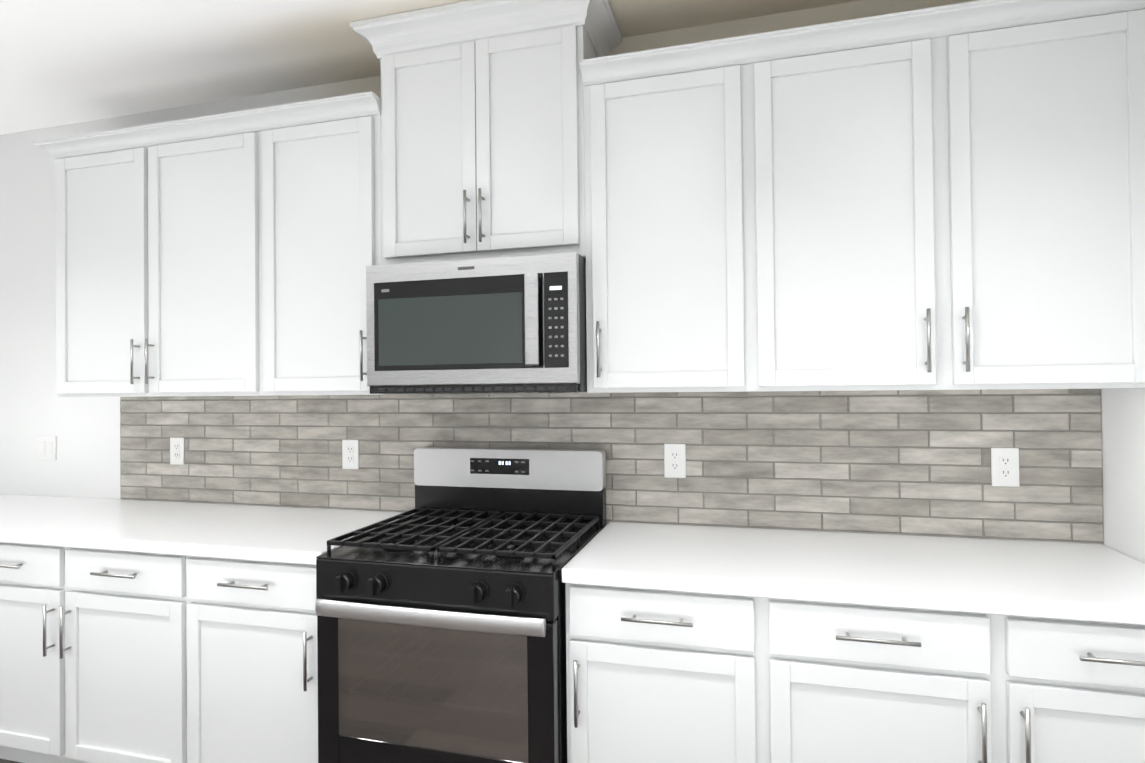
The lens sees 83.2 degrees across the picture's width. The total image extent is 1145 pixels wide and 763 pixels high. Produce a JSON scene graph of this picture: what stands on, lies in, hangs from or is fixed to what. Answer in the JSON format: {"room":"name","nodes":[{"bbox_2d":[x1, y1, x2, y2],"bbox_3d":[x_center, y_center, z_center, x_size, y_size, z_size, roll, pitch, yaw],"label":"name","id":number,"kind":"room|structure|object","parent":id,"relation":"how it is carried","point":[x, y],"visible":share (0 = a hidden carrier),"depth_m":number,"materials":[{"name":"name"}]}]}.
{"room":"kitchen","nodes":[
{"label":"kitchen","id":0,"kind":"room"},
{"bbox_2d":[0,758,21,762],"bbox_3d":[-2.112,1.493,0.441,6.655,0.100,5.200,-1,-1,15],"label":"floor","id":1,"kind":"structure","parent":0,"point":[5,761],"depth_m":2.49,"materials":[{"name":"brown wood"}]},
{"bbox_2d":[0,542,199,762],"bbox_3d":[-1.727,1.024,2.604,1.176,0.874,0.629,-1,-1,15],"label":"base cabinet","id":2,"kind":"object","parent":1,"relation":"on","point":[110,656],"depth_m":2.27,"materials":[{"name":"white paint"}]},
{"bbox_2d":[196,556,317,762],"bbox_3d":[-0.981,1.014,2.399,0.610,0.874,0.629,-1,-1,15],"label":"base cabinet","id":3,"kind":"object","parent":1,"relation":"on","point":[259,673],"depth_m":2.09,"materials":[{"name":"white paint"}]},
{"bbox_2d":[315,447,605,762],"bbox_3d":[-0.332,0.849,2.153,0.762,1.185,0.715,-1,-1,15],"label":"range","id":4,"kind":"object","parent":1,"relation":"on","point":[441,623],"visible":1,"depth_m":1.89,"materials":[{"name":"black metal"}]},
{"bbox_2d":[565,583,795,762],"bbox_3d":[0.352,0.997,2.034,0.603,0.874,0.629,-1,-1,15],"label":"base cabinet","id":5,"kind":"object","parent":1,"relation":"on","point":[653,675],"depth_m":1.73,"materials":[{"name":"white paint"}]},
{"bbox_2d":[796,600,1043,762],"bbox_3d":[0.838,0.990,1.901,0.678,0.874,0.629,-1,-1,15],"label":"base cabinet","id":6,"kind":"object","parent":1,"relation":"on","point":[875,684],"depth_m":1.58,"materials":[{"name":"white paint"}]},
{"bbox_2d":[1044,618,1144,762],"bbox_3d":[1.301,0.984,1.774,0.557,0.874,0.629,-1,-1,15],"label":"base cabinet","id":7,"kind":"object","parent":1,"relation":"on","point":[1094,671],"depth_m":1.48,"materials":[{"name":"white paint"}]},
{"bbox_2d":[0,494,1144,624],"bbox_3d":[-0.825,0.555,2.350,4.952,0.040,0.647,-1,-1,15],"label":"countertop","id":8,"kind":"structure","parent":7,"relation":"on","point":[1084,581],"depth_m":1.93,"materials":[{"name":"white stone"}]},
{"bbox_2d":[0,0,860,134],"bbox_3d":[-2.142,-1.337,0.470,6.655,0.100,5.200,-1,-1,15],"label":"ceiling","id":9,"kind":"structure","parent":0,"point":[63,62],"depth_m":2.45,"materials":[{"name":"paint"}]},
{"bbox_2d":[0,0,1102,544],"bbox_3d":[-1.453,0.096,2.914,6.655,2.730,0.100,-1,-1,15],"label":"wall","id":10,"kind":"structure","parent":0,"point":[82,430],"depth_m":3.17,"materials":[{"name":"paint"}]},
{"bbox_2d":[37,436,55,459],"bbox_3d":[-2.579,0.326,3.165,0.120,0.120,0.008,-1,-1,15],"label":"switch plate","id":11,"kind":"object","parent":10,"relation":"attached to","point":[46,447],"visible":1,"depth_m":3.16,"materials":[{"name":"white plastic"}]},
{"bbox_2d":[44,112,275,396],"bbox_3d":[-1.626,-0.465,2.746,1.116,1.053,0.324,-1,-1,15],"label":"upper cabinet","id":12,"kind":"object","parent":10,"relation":"attached to","point":[166,237],"depth_m":2.58,"materials":[{"name":"white paint"}]},
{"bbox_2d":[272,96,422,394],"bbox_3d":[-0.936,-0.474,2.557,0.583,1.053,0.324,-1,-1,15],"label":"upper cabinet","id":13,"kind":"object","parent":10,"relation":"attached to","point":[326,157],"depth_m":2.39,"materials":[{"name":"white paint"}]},
{"bbox_2d":[372,0,607,264],"bbox_3d":[-0.291,-0.846,2.383,0.762,0.875,0.324,-1,-1,15],"label":"upper cabinet","id":14,"kind":"object","parent":10,"relation":"attached to","point":[478,101],"depth_m":2.22,"materials":[{"name":"white paint"}]},
{"bbox_2d":[366,252,586,393],"bbox_3d":[-0.302,-0.183,2.313,0.756,0.444,0.449,-1,-1,15],"label":"microwave","id":15,"kind":"object","parent":14,"relation":"attached to","point":[509,324],"visible":0.98,"depth_m":2.12,"materials":[{"name":"grey metal"}]},
{"bbox_2d":[120,389,1103,543],"bbox_3d":[-0.241,0.288,2.524,3.913,0.484,0.007,-1,-1,15],"label":"backsplash","id":16,"kind":"structure","parent":10,"relation":"attached to","point":[906,462],"depth_m":2.32,"materials":[{"name":"tile"}]},
{"bbox_2d":[170,437,183,464],"bbox_3d":[-1.805,0.318,2.945,0.078,0.124,0.007,-1,-1,15],"label":"electrical outlet","id":17,"kind":"object","parent":16,"relation":"attached to","point":[176,450],"visible":1,"depth_m":2.94,"materials":[{"name":"white plastic"}]},
{"bbox_2d":[342,440,358,468],"bbox_3d":[-0.931,0.306,2.706,0.078,0.124,0.007,-1,-1,15],"label":"electrical outlet","id":18,"kind":"object","parent":16,"relation":"attached to","point":[350,454],"visible":1,"depth_m":2.70,"materials":[{"name":"white plastic"}]},
{"bbox_2d":[664,444,685,477],"bbox_3d":[0.373,0.288,2.348,0.078,0.124,0.007,-1,-1,15],"label":"electrical outlet","id":19,"kind":"object","parent":16,"relation":"attached to","point":[674,460],"visible":1,"depth_m":2.35,"materials":[{"name":"white plastic"}]},
{"bbox_2d":[991,448,1018,486],"bbox_3d":[1.388,0.275,2.070,0.078,0.124,0.007,-1,-1,15],"label":"electrical outlet","id":20,"kind":"object","parent":16,"relation":"attached to","point":[1004,467],"visible":1,"depth_m":2.07,"materials":[{"name":"white plastic"}]},
{"bbox_2d":[576,44,755,392],"bbox_3d":[0.333,-0.491,2.209,0.525,1.053,0.324,-1,-1,15],"label":"upper cabinet","id":21,"kind":"object","parent":10,"relation":"attached to","point":[666,189],"depth_m":2.06,"materials":[{"name":"white paint"}]},
{"bbox_2d":[752,0,1144,390],"bbox_3d":[1.091,-0.501,2.001,1.046,1.053,0.324,-1,-1,15],"label":"upper cabinet","id":22,"kind":"object","parent":10,"relation":"attached to","point":[952,196],"depth_m":1.83,"materials":[{"name":"white paint"}]},
{"bbox_2d":[1101,388,1144,562],"bbox_3d":[1.034,0.036,-0.411,0.100,2.730,5.000,-1,-1,15],"label":"wall","id":23,"kind":"structure","parent":0,"point":[1123,439],"depth_m":1.89,"materials":[{"name":"paint"}]}
]}

